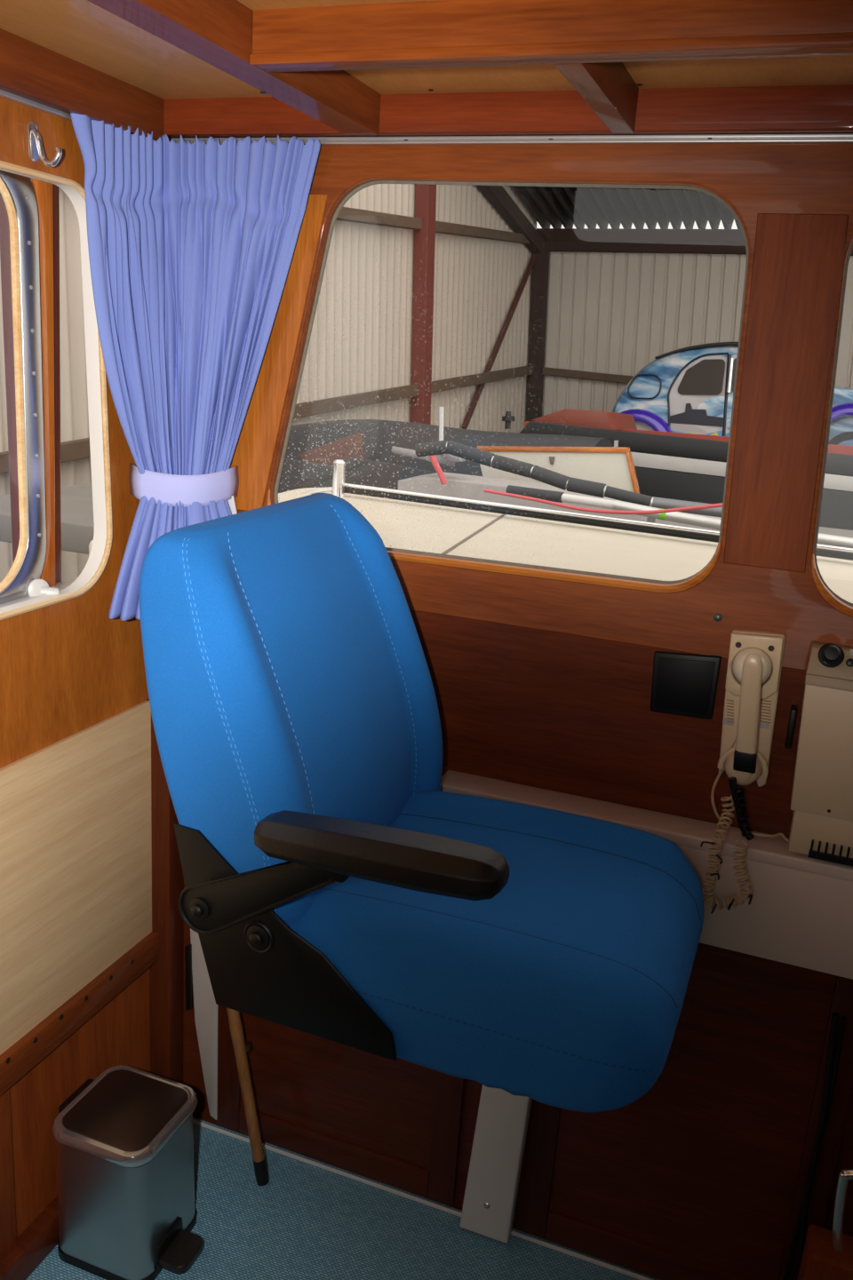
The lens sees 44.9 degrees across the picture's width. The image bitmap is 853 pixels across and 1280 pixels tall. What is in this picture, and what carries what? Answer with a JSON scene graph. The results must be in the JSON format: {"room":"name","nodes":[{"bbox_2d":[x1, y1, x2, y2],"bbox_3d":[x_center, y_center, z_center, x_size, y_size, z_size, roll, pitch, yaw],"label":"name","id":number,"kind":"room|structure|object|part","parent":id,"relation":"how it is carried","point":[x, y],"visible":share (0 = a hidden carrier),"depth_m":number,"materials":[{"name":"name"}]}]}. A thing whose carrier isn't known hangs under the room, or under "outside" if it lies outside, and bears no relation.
{"room":"boat cabin","nodes":[
{"label":"boat cabin","id":0,"kind":"room"},
{"bbox_2d":[0,96,148,768],"bbox_3d":[-0.928,0.345,0.726,0.030,1.873,2.500,9,16,19],"label":"wall","id":1,"kind":"structure","parent":0,"point":[67,667],"depth_m":1.59,"materials":[{"name":"brown wood"}]},
{"bbox_2d":[0,1088,16,1261],"bbox_3d":[-0.688,0.852,1.591,0.014,0.313,0.132,9,16,19],"label":"trim","id":2,"kind":"structure","parent":1,"relation":"attached to","point":[8,1231],"depth_m":1.64,"materials":[{"name":"brown wood"}]},
{"bbox_2d":[0,192,19,562],"bbox_3d":[-0.608,-0.367,1.535,0.022,0.760,0.025,9,16,19],"label":"trim","id":3,"kind":"structure","parent":1,"relation":"attached to","point":[4,226],"depth_m":1.51,"materials":[{"name":"brown metal"}]},
{"bbox_2d":[0,169,46,604],"bbox_3d":[-0.714,-0.279,1.192,0.017,0.702,0.779,9,16,19],"label":"window","id":4,"kind":"structure","parent":1,"relation":"in","point":[17,192],"depth_m":1.51,"materials":[{"name":"metal"}]},
{"bbox_2d":[27,579,59,596],"bbox_3d":[-0.589,-0.077,1.588,0.046,0.034,0.020,-1,16,-16],"label":"window latch","id":5,"kind":"object","parent":4,"relation":"attached to","point":[36,587],"depth_m":1.58,"materials":[{"name":"white paint"}]},
{"bbox_3d":[-0.595,-0.077,1.586,0.034,0.034,0.010,-10,21,-42],"label":"catch plate","id":6,"kind":"part","parent":5,"relation":"part of","materials":[{"name":"white paint"}]},
{"bbox_3d":[-0.579,-0.074,1.590,0.027,0.018,0.016,0,16,-15],"label":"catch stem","id":7,"kind":"part","parent":5,"relation":"part of","materials":[{"name":"white paint"}]},
{"bbox_2d":[0,1194,59,1279],"bbox_3d":[-0.965,1.208,0.926,0.034,0.062,2.448,9,16,19],"label":"baseboard","id":8,"kind":"structure","parent":1,"relation":"attached to","point":[34,1244],"depth_m":1.71,"materials":[{"name":"brown wood"}]},
{"bbox_2d":[0,89,71,121],"bbox_3d":[-0.856,-0.490,0.480,0.012,0.013,2.460,9,16,19],"label":"rail","id":9,"kind":"object","parent":1,"relation":"attached to","point":[3,94],"visible":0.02,"depth_m":1.36,"materials":[{"name":"metal"}]},
{"bbox_2d":[0,577,77,607],"bbox_3d":[-0.658,-0.009,1.414,0.075,0.042,0.900,9,16,19],"label":"trim","id":10,"kind":"structure","parent":1,"relation":"attached to","point":[63,584],"depth_m":1.63,"materials":[{"name":"white paint"}]},
{"bbox_2d":[30,177,55,587],"bbox_3d":[-0.587,-0.376,1.572,0.025,0.760,0.060,9,16,19],"label":"trim","id":11,"kind":"structure","parent":1,"relation":"attached to","point":[43,190],"depth_m":1.56,"materials":[{"name":"brown wood"}]},
{"bbox_2d":[27,120,62,166],"bbox_3d":[-0.506,-0.659,1.371,0.042,0.056,0.018,8,16,14],"label":"coat hook","id":12,"kind":"object","parent":1,"relation":"attached to","point":[35,143],"visible":1,"depth_m":1.37,"materials":[{"name":"silver metal"}]},
{"bbox_3d":[-0.524,-0.664,1.375,0.003,0.050,0.018,9,16,19],"label":"hook plate","id":13,"kind":"part","parent":12,"relation":"part of","materials":[{"name":"silver metal"}]},
{"bbox_2d":[0,159,112,620],"bbox_3d":[-0.651,-0.283,1.239,0.028,0.598,0.807,9,16,19],"label":"trim","id":14,"kind":"structure","parent":1,"relation":"attached to","point":[91,326],"depth_m":1.59,"materials":[{"name":"white plastic"}]},
{"bbox_2d":[52,183,61,582],"bbox_3d":[-0.588,-0.385,1.604,0.030,0.760,0.051,9,16,19],"label":"trim","id":15,"kind":"structure","parent":1,"relation":"attached to","point":[55,188],"depth_m":1.60,"materials":[{"name":"brown wood"}]},
{"bbox_2d":[5,959,134,1063],"bbox_3d":[-0.584,0.611,1.719,0.002,0.018,0.320,9,16,19],"label":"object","id":16,"kind":"structure","parent":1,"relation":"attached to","point":[8,1059],"depth_m":1.69,"materials":[{"name":"brown wood"}]},
{"bbox_2d":[0,699,151,1055],"bbox_3d":[-0.931,0.601,0.774,0.012,0.458,2.470,9,16,19],"label":"wall panel","id":17,"kind":"object","parent":1,"relation":"attached to","point":[75,835],"depth_m":1.68,"materials":[{"name":"beige wood"}]},
{"bbox_2d":[0,931,158,1096],"bbox_3d":[-0.943,0.850,0.832,0.026,0.057,2.455,9,16,19],"label":"trim","id":18,"kind":"structure","parent":1,"relation":"attached to","point":[51,1032],"depth_m":1.72,"materials":[{"name":"brown wood"}]},
{"bbox_2d":[9,967,150,1238],"bbox_3d":[-0.966,1.032,0.883,0.006,0.325,2.449,9,16,19],"label":"wall panel","id":19,"kind":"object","parent":1,"relation":"attached to","point":[118,1034],"depth_m":1.75,"materials":[{"name":"brown wood"}]},
{"bbox_2d":[0,28,163,140],"bbox_3d":[-0.848,-0.518,0.464,0.030,0.064,2.469,9,16,19],"label":"trim","id":20,"kind":"structure","parent":1,"relation":"attached to","point":[29,70],"depth_m":1.39,"materials":[{"name":"brown wood"}]},
{"bbox_2d":[146,698,183,1083],"bbox_3d":[-0.493,0.530,1.951,0.050,0.887,0.049,9,16,19],"label":"trim","id":21,"kind":"structure","parent":1,"relation":"attached to","point":[166,973],"depth_m":1.94,"materials":[{"name":"brown wood"}]},
{"bbox_2d":[0,183,536,582],"bbox_3d":[-1.216,-3.469,9.300,0.599,8.598,12.889,11,17,24],"label":"wall","id":22,"kind":"structure","parent":0,"point":[361,340],"depth_m":10.99,"materials":[{"name":"beige metal"}]},
{"bbox_2d":[0,365,532,474],"bbox_3d":[-1.094,-2.164,9.668,0.098,1.082,12.340,11,17,24],"label":"beam","id":23,"kind":"structure","parent":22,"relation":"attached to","point":[70,450],"depth_m":10.47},
{"bbox_2d":[336,206,530,243],"bbox_3d":[-1.131,-3.840,9.175,0.097,1.020,12.115,11,17,24],"label":"beam","id":24,"kind":"structure","parent":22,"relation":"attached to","point":[345,214],"depth_m":11.11,"materials":[{"name":"brown wood"}]},
{"bbox_2d":[461,253,535,429],"bbox_3d":[0.996,-4.027,13.669,0.056,2.370,2.456,10,16,20],"label":"beam","id":25,"kind":"structure","parent":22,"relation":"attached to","point":[501,336],"depth_m":13.61,"materials":[{"name":"brown metal"}]},
{"bbox_2d":[477,185,544,253],"bbox_3d":[0.723,-5.594,12.598,0.153,1.307,4.048,11,17,25],"label":"beam","id":26,"kind":"structure","parent":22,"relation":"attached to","point":[497,196],"depth_m":13.35,"materials":[{"name":"brown metal"}]},
{"bbox_2d":[26,1116,660,1279],"bbox_3d":[0.094,1.419,0.610,2.320,0.040,2.520,9,16,19],"label":"floor","id":27,"kind":"structure","parent":0,"point":[308,1221],"depth_m":1.82,"materials":[{"name":"teal carpet"}]},
{"bbox_2d":[52,1065,203,1279],"bbox_3d":[-0.492,0.909,1.754,0.252,0.262,0.185,9,16,19],"label":"pedal bin","id":28,"kind":"object","parent":27,"relation":"on","point":[127,1211],"visible":1,"depth_m":1.70,"materials":[{"name":"silver plastic"}]},
{"bbox_3d":[-0.501,0.791,1.728,0.188,0.021,0.185,9,16,19],"label":"bin lid","id":29,"kind":"part","parent":28,"relation":"part of","materials":[{"name":"silver metal"}]},
{"bbox_3d":[-0.501,0.781,1.725,0.162,0.001,0.159,9,16,19],"label":"lid panel","id":30,"kind":"part","parent":28,"relation":"part of","materials":[{"name":"metal"}]},
{"bbox_2d":[226,1007,269,1185],"bbox_3d":[-0.367,0.548,1.880,0.268,0.904,0.038,15,19,36],"label":"cane","id":31,"kind":"object","parent":27,"relation":"on","point":[241,1046],"visible":0.47,"depth_m":1.90,"materials":[{"name":"brown wood"}]},
{"bbox_2d":[139,492,704,1243],"bbox_3d":[0.001,0.488,1.421,0.682,1.288,0.615,9,16,19],"label":"chair","id":32,"kind":"object","parent":27,"relation":"on","point":[333,891],"visible":1,"depth_m":1.24,"materials":[{"name":"blue fabric"}]},
{"bbox_3d":[-0.195,0.294,1.213,0.225,0.157,0.008,11,17,23],"label":"armrest arm","id":33,"kind":"part","parent":32,"relation":"part of","materials":[{"name":"black paint"}]},
{"bbox_2d":[243,921,273,953],"bbox_3d":[-0.204,0.361,1.257,0.042,0.042,0.004,11,17,23],"label":"washer","id":34,"kind":"object","parent":32,"relation":"in","point":[258,935],"depth_m":1.25,"materials":[{"name":"black plastic"}]},
{"bbox_3d":[-0.156,0.085,1.409,0.246,0.525,0.436,11,17,23],"label":"backrest","id":35,"kind":"part","parent":32,"relation":"part of","materials":[{"name":"blue fabric"}]},
{"bbox_3d":[0.138,0.740,1.752,0.113,0.650,0.034,9,16,19],"label":"mounting post","id":36,"kind":"part","parent":32,"relation":"part of","materials":[{"name":"grey metal"}]},
{"bbox_3d":[0.097,0.370,1.375,0.507,0.193,0.436,9,16,19],"label":"seat","id":37,"kind":"part","parent":32,"relation":"part of","materials":[{"name":"blue fabric"}]},
{"bbox_2d":[797,1168,852,1279],"bbox_3d":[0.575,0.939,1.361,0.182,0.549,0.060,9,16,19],"label":"cabinet","id":38,"kind":"object","parent":27,"relation":"on","point":[827,1254],"visible":1,"depth_m":1.33,"materials":[{"name":"brown wood"}]},
{"bbox_2d":[0,0,852,99],"bbox_3d":[0.183,-0.408,0.139,2.400,0.030,2.550,9,16,19],"label":"ceiling","id":39,"kind":"structure","parent":0,"point":[82,31],"depth_m":1.29,"materials":[{"name":"brown wood"}]},
{"bbox_2d":[87,0,380,135],"bbox_3d":[-0.521,-0.480,0.348,0.050,0.073,2.469,9,16,19],"label":"beam","id":40,"kind":"structure","parent":39,"relation":"attached to","point":[218,33],"depth_m":1.13,"materials":[{"name":"brown wood"}]},
{"bbox_2d":[249,0,852,71],"bbox_3d":[0.707,-0.527,0.842,1.912,0.065,0.041,9,16,19],"label":"beam","id":41,"kind":"structure","parent":39,"relation":"attached to","point":[436,33],"depth_m":1.03,"materials":[{"name":"brown wood"}]},
{"bbox_2d":[553,62,638,133],"bbox_3d":[0.204,-0.660,1.204,0.030,0.063,0.324,9,16,19],"label":"beam","id":42,"kind":"structure","parent":39,"relation":"attached to","point":[608,89],"depth_m":1.21,"materials":[{"name":"brown wood"}]},
{"bbox_2d":[0,483,852,554],"bbox_3d":[0.738,-0.380,4.392,4.900,0.112,2.340,9,16,19],"label":"floor","id":43,"kind":"structure","parent":0,"point":[77,524],"depth_m":4.03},
{"bbox_2d":[278,457,437,492],"bbox_3d":[-0.050,-0.553,4.898,1.388,0.602,0.521,11,17,24],"label":"cover","id":44,"kind":"object","parent":43,"relation":"on","point":[358,471],"visible":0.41,"depth_m":4.72,"materials":[{"name":"grey fabric"}]},
{"bbox_2d":[476,445,640,493],"bbox_3d":[0.626,-0.797,4.937,0.841,0.309,0.061,11,17,25],"label":"board","id":45,"kind":"object","parent":43,"relation":"on","point":[612,466],"visible":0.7,"depth_m":4.86,"materials":[{"name":"white wood"}]},
{"bbox_2d":[397,472,721,531],"bbox_3d":[0.528,-0.459,3.953,1.294,0.241,0.250,9,16,19],"label":"bundle","id":46,"kind":"object","parent":43,"relation":"on","point":[457,485],"visible":0.27,"depth_m":3.93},
{"bbox_2d":[391,406,466,467],"bbox_3d":[0.005,-0.793,4.006,0.327,0.228,0.110,9,16,19],"label":"fitting","id":47,"kind":"object","parent":46,"relation":"on","point":[447,459],"visible":0.56,"depth_m":3.99,"materials":[{"name":"grey metal"}]},
{"bbox_2d":[429,455,446,484],"bbox_3d":[0.044,-0.644,3.901,0.079,0.114,0.024,9,16,19],"label":"strap","id":48,"kind":"object","parent":47,"relation":"hanging from","point":[433,458],"visible":0.94,"depth_m":3.89,"materials":[{"name":"fabric"}]},
{"bbox_2d":[414,439,722,523],"bbox_3d":[0.482,-0.443,3.562,1.130,0.410,0.046,9,16,19],"label":"mast","id":49,"kind":"object","parent":43,"relation":"on","point":[552,478],"visible":0.92,"depth_m":3.53,"materials":[{"name":"grey metal"}]},
{"bbox_2d":[506,484,852,548],"bbox_3d":[0.804,-0.389,3.255,1.224,0.056,0.047,13,18,29],"label":"spar","id":50,"kind":"object","parent":43,"relation":"on","point":[684,518],"visible":0.74,"depth_m":3.32,"materials":[{"name":"metal"}]},
{"bbox_2d":[483,488,722,514],"bbox_3d":[0.560,-0.442,3.252,0.834,0.086,0.040,11,17,24],"label":"rope","id":51,"kind":"object","parent":50,"relation":"on","point":[713,505],"visible":0.94,"depth_m":3.24,"materials":[{"name":"fabric"}]},
{"bbox_2d":[88,487,852,603],"bbox_3d":[0.839,-0.085,2.051,2.922,0.050,1.156,9,16,19],"label":"deck","id":52,"kind":"structure","parent":0,"point":[400,524],"depth_m":2.30,"materials":[{"name":"beige paint"}]},
{"bbox_2d":[441,514,506,554],"bbox_3d":[0.103,-0.235,2.322,0.007,0.008,0.928,8,16,14],"label":"trim","id":53,"kind":"structure","parent":52,"relation":"on","point":[449,550],"depth_m":2.31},
{"bbox_2d":[302,459,852,560],"bbox_3d":[0.879,-0.204,2.303,2.811,0.143,0.085,11,17,23],"label":"rail","id":54,"kind":"object","parent":52,"relation":"on","point":[339,488],"visible":0.77,"depth_m":2.58,"materials":[{"name":"silver metal"}]},
{"bbox_2d":[168,138,852,1279],"bbox_3d":[0.596,0.224,1.506,2.320,1.853,0.040,9,16,19],"label":"wall","id":55,"kind":"structure","parent":0,"point":[752,179],"depth_m":1.48,"materials":[{"name":"brown wood"}]},
{"bbox_2d":[184,944,192,1010],"bbox_3d":[-0.454,0.645,1.974,0.014,0.145,0.006,9,16,19],"label":"hinge","id":56,"kind":"object","parent":55,"relation":"attached to","point":[188,948],"visible":1,"depth_m":1.97,"materials":[{"name":"black metal"}]},
{"bbox_2d":[190,928,218,1120],"bbox_3d":[-0.427,0.732,1.996,0.065,0.435,0.013,9,16,19],"label":"trim","id":57,"kind":"structure","parent":55,"relation":"attached to","point":[206,1009],"depth_m":1.99,"materials":[{"name":"paint"}]},
{"bbox_2d":[229,194,327,510],"bbox_3d":[-0.302,-0.454,1.661,0.297,0.490,0.006,9,16,19],"label":"trim","id":58,"kind":"structure","parent":55,"relation":"attached to","point":[254,451],"depth_m":1.64,"materials":[{"name":"brown wood"}]},
{"bbox_2d":[216,1005,464,1206],"bbox_3d":[-0.161,0.672,1.880,0.495,0.670,0.012,9,16,19],"label":"panel","id":59,"kind":"object","parent":55,"relation":"attached to","point":[397,1123],"visible":0.42,"depth_m":1.92,"materials":[{"name":"brown wood"}]},
{"bbox_3d":[-0.180,0.967,1.960,0.394,0.058,0.012,9,16,19],"label":"rail","id":60,"kind":"part","parent":59,"relation":"part of","materials":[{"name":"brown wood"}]},
{"bbox_3d":[-0.160,0.674,1.883,0.394,0.549,0.006,9,16,19],"label":"panel","id":61,"kind":"part","parent":59,"relation":"part of","materials":[{"name":"brown wood"}]},
{"bbox_2d":[192,1119,653,1279],"bbox_3d":[0.558,1.124,1.706,2.250,0.008,0.004,9,16,19],"label":"trim","id":62,"kind":"structure","parent":55,"relation":"attached to","point":[198,1123],"depth_m":1.91,"materials":[{"name":"white paint"}]},
{"bbox_2d":[259,83,643,94],"bbox_3d":[0.027,-0.709,1.359,0.482,0.055,0.144,2,15,-8],"label":"screws","id":63,"kind":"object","parent":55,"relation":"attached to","point":[638,84],"depth_m":1.32,"materials":[{"name":"metal"}]},
{"bbox_2d":[266,488,721,593],"bbox_3d":[0.075,-0.150,1.591,0.726,0.091,0.014,9,16,19],"label":"trim","id":64,"kind":"structure","parent":55,"relation":"attached to","point":[699,577],"depth_m":1.55,"materials":[{"name":"brown wood"}]},
{"bbox_2d":[163,84,852,138],"bbox_3d":[0.651,-0.635,1.233,2.300,0.051,0.030,9,16,19],"label":"wooden beam","id":65,"kind":"structure","parent":55,"relation":"attached to","point":[795,109],"depth_m":1.39,"materials":[{"name":"red wood"}]},
{"bbox_2d":[171,133,852,584],"bbox_3d":[0.653,-0.311,1.359,2.260,0.637,0.079,9,16,19],"label":"window","id":66,"kind":"structure","parent":55,"relation":"in","point":[350,194],"depth_m":1.45,"materials":[{"name":"silver metal"}]},
{"bbox_2d":[70,112,320,620],"bbox_3d":[-0.352,-0.400,1.609,0.345,0.728,0.165,1,16,-10],"label":"curtain","id":67,"kind":"object","parent":66,"relation":"hanging from","point":[191,247],"visible":0.85,"depth_m":1.59,"materials":[{"name":"purple fabric"}]},
{"bbox_3d":[0.662,-0.606,1.246,2.260,0.009,0.012,9,16,19],"label":"curtain rail","id":68,"kind":"part","parent":66,"relation":"part of","materials":[{"name":"silver metal"}]},
{"bbox_2d":[409,609,805,837],"bbox_3d":[0.602,0.176,1.469,2.300,0.258,0.003,9,16,19],"label":"wall panel","id":69,"kind":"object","parent":55,"relation":"attached to","point":[566,712],"depth_m":1.59,"materials":[{"name":"brown wood"}]},
{"bbox_2d":[439,770,852,979],"bbox_3d":[0.835,0.430,1.407,1.748,0.173,0.065,9,16,19],"label":"ledge","id":70,"kind":"object","parent":55,"relation":"attached to","point":[799,911],"visible":0.33,"depth_m":1.50,"materials":[{"name":"paint"}]},
{"bbox_2d":[750,832,788,842],"bbox_3d":[0.517,0.288,1.496,0.107,0.006,0.025,11,17,25],"label":"lead","id":71,"kind":"object","parent":70,"relation":"on","point":[784,838],"visible":0.55,"depth_m":1.50,"materials":[{"name":"plastic"}]},
{"bbox_2d":[787,641,852,866],"bbox_3d":[0.669,0.170,1.395,0.329,0.310,0.079,9,16,19],"label":"radio","id":72,"kind":"object","parent":70,"relation":"on","point":[821,828],"visible":1,"depth_m":1.41,"materials":[{"name":"beige plastic"}]},
{"bbox_3d":[0.680,0.048,1.369,0.329,0.032,0.064,9,16,19],"label":"control panel","id":73,"kind":"part","parent":72,"relation":"part of","materials":[{"name":"beige plastic"}]},
{"bbox_2d":[807,839,852,866],"bbox_3d":[0.661,0.312,1.405,0.267,0.026,0.006,9,16,19],"label":"vent","id":74,"kind":"object","parent":72,"relation":"in","point":[837,851],"depth_m":1.44,"materials":[{"name":"black plastic"}]},
{"bbox_3d":[0.540,0.021,1.379,0.033,0.032,0.027,9,16,19],"label":"tuning knob","id":75,"kind":"part","parent":72,"relation":"part of","materials":[{"name":"black plastic"}]},
{"bbox_3d":[0.564,0.030,1.375,0.011,0.012,0.011,9,16,19],"label":"knob","id":76,"kind":"part","parent":72,"relation":"part of","materials":[{"name":"black plastic"}]},
{"bbox_2d":[650,651,721,719],"bbox_3d":[0.378,0.065,1.520,0.096,0.099,0.014,9,16,19],"label":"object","id":77,"kind":"object","parent":55,"relation":"attached to","point":[684,684],"visible":1,"depth_m":1.51,"materials":[{"name":"black plastic"}]},
{"bbox_2d":[713,613,722,621],"bbox_3d":[0.419,-0.032,1.486,0.012,0.012,0.004,9,16,19],"label":"screw","id":78,"kind":"object","parent":55,"relation":"attached to","point":[717,617],"visible":1,"depth_m":1.48,"materials":[{"name":"grey metal"}]},
{"bbox_2d":[699,629,785,914],"bbox_3d":[0.448,0.191,1.476,0.084,0.402,0.100,9,16,19],"label":"wall telephone","id":79,"kind":"object","parent":55,"relation":"attached to","point":[755,658],"visible":0.99,"depth_m":1.46,"materials":[{"name":"beige plastic"}]},
{"bbox_3d":[0.440,0.307,1.484,0.070,0.169,0.050,9,16,19],"label":"coiled cord","id":80,"kind":"part","parent":79,"relation":"part of","materials":[{"name":"beige plastic"}]},
{"bbox_3d":[0.438,0.118,1.498,0.014,0.010,0.001,9,16,19],"label":"label plate","id":81,"kind":"part","parent":79,"relation":"part of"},
{"bbox_2d":[726,699,733,723],"bbox_3d":[0.439,0.103,1.494,0.014,0.033,0.001,9,16,19],"label":"grille","id":82,"kind":"object","parent":79,"relation":"attached to","point":[729,702],"depth_m":1.49,"materials":[{"name":"beige plastic"}]},
{"bbox_2d":[716,747,768,777],"bbox_3d":[0.459,0.172,1.491,0.071,0.040,0.009,9,16,19],"label":"cup","id":83,"kind":"object","parent":79,"relation":"on","point":[727,753],"depth_m":1.49,"materials":[{"name":"beige plastic"}]},
{"bbox_2d":[732,748,756,773],"bbox_3d":[0.449,0.170,1.458,0.032,0.031,0.021,9,16,19],"label":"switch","id":84,"kind":"object","parent":79,"relation":"attached to","point":[744,760],"depth_m":1.45,"materials":[{"name":"black plastic"}]},
{"bbox_3d":[0.484,0.122,1.482,0.014,0.010,0.001,9,16,19],"label":"label plate","id":85,"kind":"part","parent":79,"relation":"part of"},
{"bbox_2d":[760,699,771,723],"bbox_3d":[0.485,0.102,1.476,0.019,0.033,0.001,9,16,19],"label":"grille","id":86,"kind":"object","parent":79,"relation":"attached to","point":[765,703],"depth_m":1.48,"materials":[{"name":"beige plastic"}]},
{"bbox_2d":[723,213,848,572],"bbox_3d":[0.479,-0.326,1.392,0.129,0.463,0.006,9,16,19],"label":"window pillar","id":87,"kind":"structure","parent":55,"relation":"attached to","point":[798,260],"depth_m":1.39,"materials":[{"name":"brown wood"}]},
{"bbox_2d":[784,704,796,748],"bbox_3d":[0.519,0.123,1.472,0.008,0.058,0.030,9,16,19],"label":"bracket","id":88,"kind":"object","parent":55,"relation":"attached to","point":[793,708],"visible":1,"depth_m":1.46,"materials":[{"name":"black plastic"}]},
{"bbox_2d":[810,553,852,617],"bbox_3d":[0.876,-0.023,1.314,0.744,0.083,0.014,9,16,19],"label":"trim","id":89,"kind":"structure","parent":55,"relation":"attached to","point":[822,589],"depth_m":1.42,"materials":[{"name":"brown wood"}]},
{"bbox_2d":[813,240,852,606],"bbox_3d":[0.891,-0.261,1.275,0.822,0.602,0.010,9,16,19],"label":"window","id":90,"kind":"structure","parent":55,"relation":"in","point":[851,245],"depth_m":1.40,"materials":[{"name":"silver metal"}]},
{"bbox_3d":[0.412,0.765,1.682,0.484,0.670,0.012,9,16,19],"label":"lower cabinet","id":91,"kind":"object","parent":55,"relation":"attached to","visible":0},
{"bbox_2d":[783,1017,846,1279],"bbox_3d":[0.603,0.799,1.604,0.020,0.493,0.006,9,16,19],"label":"cable","id":92,"kind":"object","parent":91,"relation":"attached to","point":[843,1019],"visible":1,"depth_m":1.57,"materials":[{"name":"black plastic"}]},
{"bbox_2d":[796,1012,839,1279],"bbox_3d":[0.603,0.841,1.614,0.033,0.584,0.010,9,16,19],"label":"cable","id":93,"kind":"object","parent":91,"relation":"hanging from","point":[835,1017],"visible":0.91,"depth_m":1.59,"materials":[{"name":"plastic"}]},
{"bbox_2d":[513,186,740,229],"bbox_3d":[6.274,-5.051,10.135,12.487,1.596,4.200,11,17,24],"label":"roof","id":94,"kind":"object","parent":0,"point":[555,207],"visible":0.14,"depth_m":13.54,"materials":[{"name":"grey metal"}]},
{"bbox_2d":[536,228,744,241],"bbox_3d":[7.111,-4.593,11.992,12.436,0.357,0.055,11,17,24],"label":"wall","id":95,"kind":"structure","parent":0,"point":[546,234],"depth_m":13.90,"materials":[{"name":"grey metal"}]},
{"bbox_2d":[541,251,852,416],"bbox_3d":[7.061,-2.123,12.495,12.785,5.380,0.296,11,17,24],"label":"wall","id":96,"kind":"structure","parent":0,"point":[608,313],"depth_m":14.16,"materials":[{"name":"beige metal"}]},
{"bbox_2d":[542,366,633,383],"bbox_3d":[5.930,-2.879,12.832,9.730,0.405,0.084,11,17,24],"label":"beam","id":97,"kind":"structure","parent":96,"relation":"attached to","point":[577,374],"depth_m":14.46,"materials":[{"name":"brown metal"}]},
{"bbox_2d":[544,239,852,255],"bbox_3d":[5.432,-4.806,12.716,8.824,0.177,0.106,11,17,24],"label":"beam","id":98,"kind":"structure","parent":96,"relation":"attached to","point":[694,247],"depth_m":13.80,"materials":[{"name":"metal"}]},
{"bbox_2d":[724,632,783,699],"bbox_3d":[0.463,0.036,1.460,0.073,0.094,0.014,9,16,19],"label":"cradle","id":99,"kind":"object","parent":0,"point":[770,645],"depth_m":1.45,"materials":[{"name":"beige plastic"}]},
{"bbox_3d":[5.758,-0.951,10.035,12.928,1.743,7.085,9,16,19],"label":"floor","id":100,"kind":"structure","parent":0,"visible":0},
{"bbox_2d":[410,184,436,424],"bbox_3d":[-0.049,-3.213,11.534,0.251,6.297,0.776,-4,17,-28],"label":"post","id":101,"kind":"object","parent":100,"relation":"on","point":[425,194],"visible":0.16,"depth_m":11.37,"materials":[{"name":"red metal"}]},
{"bbox_2d":[525,241,548,421],"bbox_3d":[1.546,-3.120,14.878,0.247,4.923,0.663,-4,17,-28],"label":"post","id":102,"kind":"object","parent":100,"relation":"on","point":[539,284],"visible":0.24,"depth_m":14.57,"materials":[{"name":"black metal"}]},
{"bbox_2d":[612,341,852,445],"bbox_3d":[3.912,-2.573,12.262,3.575,1.824,1.445,12,17,27],"label":"vintage car","id":103,"kind":"object","parent":100,"relation":"on","point":[689,389],"visible":0.47,"depth_m":12.03,"materials":[{"name":"paint"}]},
{"bbox_3d":[3.173,-2.765,12.044,0.700,1.082,0.174,12,17,27],"label":"door","id":104,"kind":"part","parent":103,"relation":"part of","materials":[{"name":"paint"}]},
{"bbox_3d":[3.467,-3.018,11.793,0.044,0.384,0.117,5,15,3],"label":"chrome trim","id":105,"kind":"part","parent":103,"relation":"part of","materials":[{"name":"silver metal"}]},
{"bbox_3d":[3.793,-2.686,11.706,0.836,1.054,0.174,12,17,28],"label":"door","id":106,"kind":"part","parent":103,"relation":"part of","materials":[{"name":"paint"}]},
{"label":"outside","id":107,"kind":"structure","parent":0,"visible":0},
{"bbox_3d":[-0.385,1.893,2.005,27.276,2.613,17.007,9,16,19],"label":"dock","id":108,"kind":"object","parent":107,"visible":0},
{"bbox_2d":[285,419,613,476],"bbox_3d":[0.015,-0.672,6.170,2.116,1.216,1.132,12,17,27],"label":"boat","id":109,"kind":"object","parent":108,"relation":"on","point":[327,441],"visible":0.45,"depth_m":5.92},
{"bbox_3d":[-0.532,-1.065,5.778,0.408,0.214,0.067,11,17,24],"label":"transom panel","id":110,"kind":"part","parent":109,"relation":"part of","materials":[{"name":"brown wood"}]},
{"bbox_2d":[501,408,852,530],"bbox_3d":[2.935,-0.725,7.063,5.396,1.326,2.163,11,17,24],"label":"boat","id":111,"kind":"object","parent":108,"relation":"on","point":[691,467],"visible":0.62,"depth_m":6.50,"materials":[{"name":"red paint"}]},
{"bbox_3d":[1.214,-1.238,6.617,0.025,0.083,0.032,11,17,24],"label":"post","id":112,"kind":"part","parent":111,"relation":"part of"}
]}

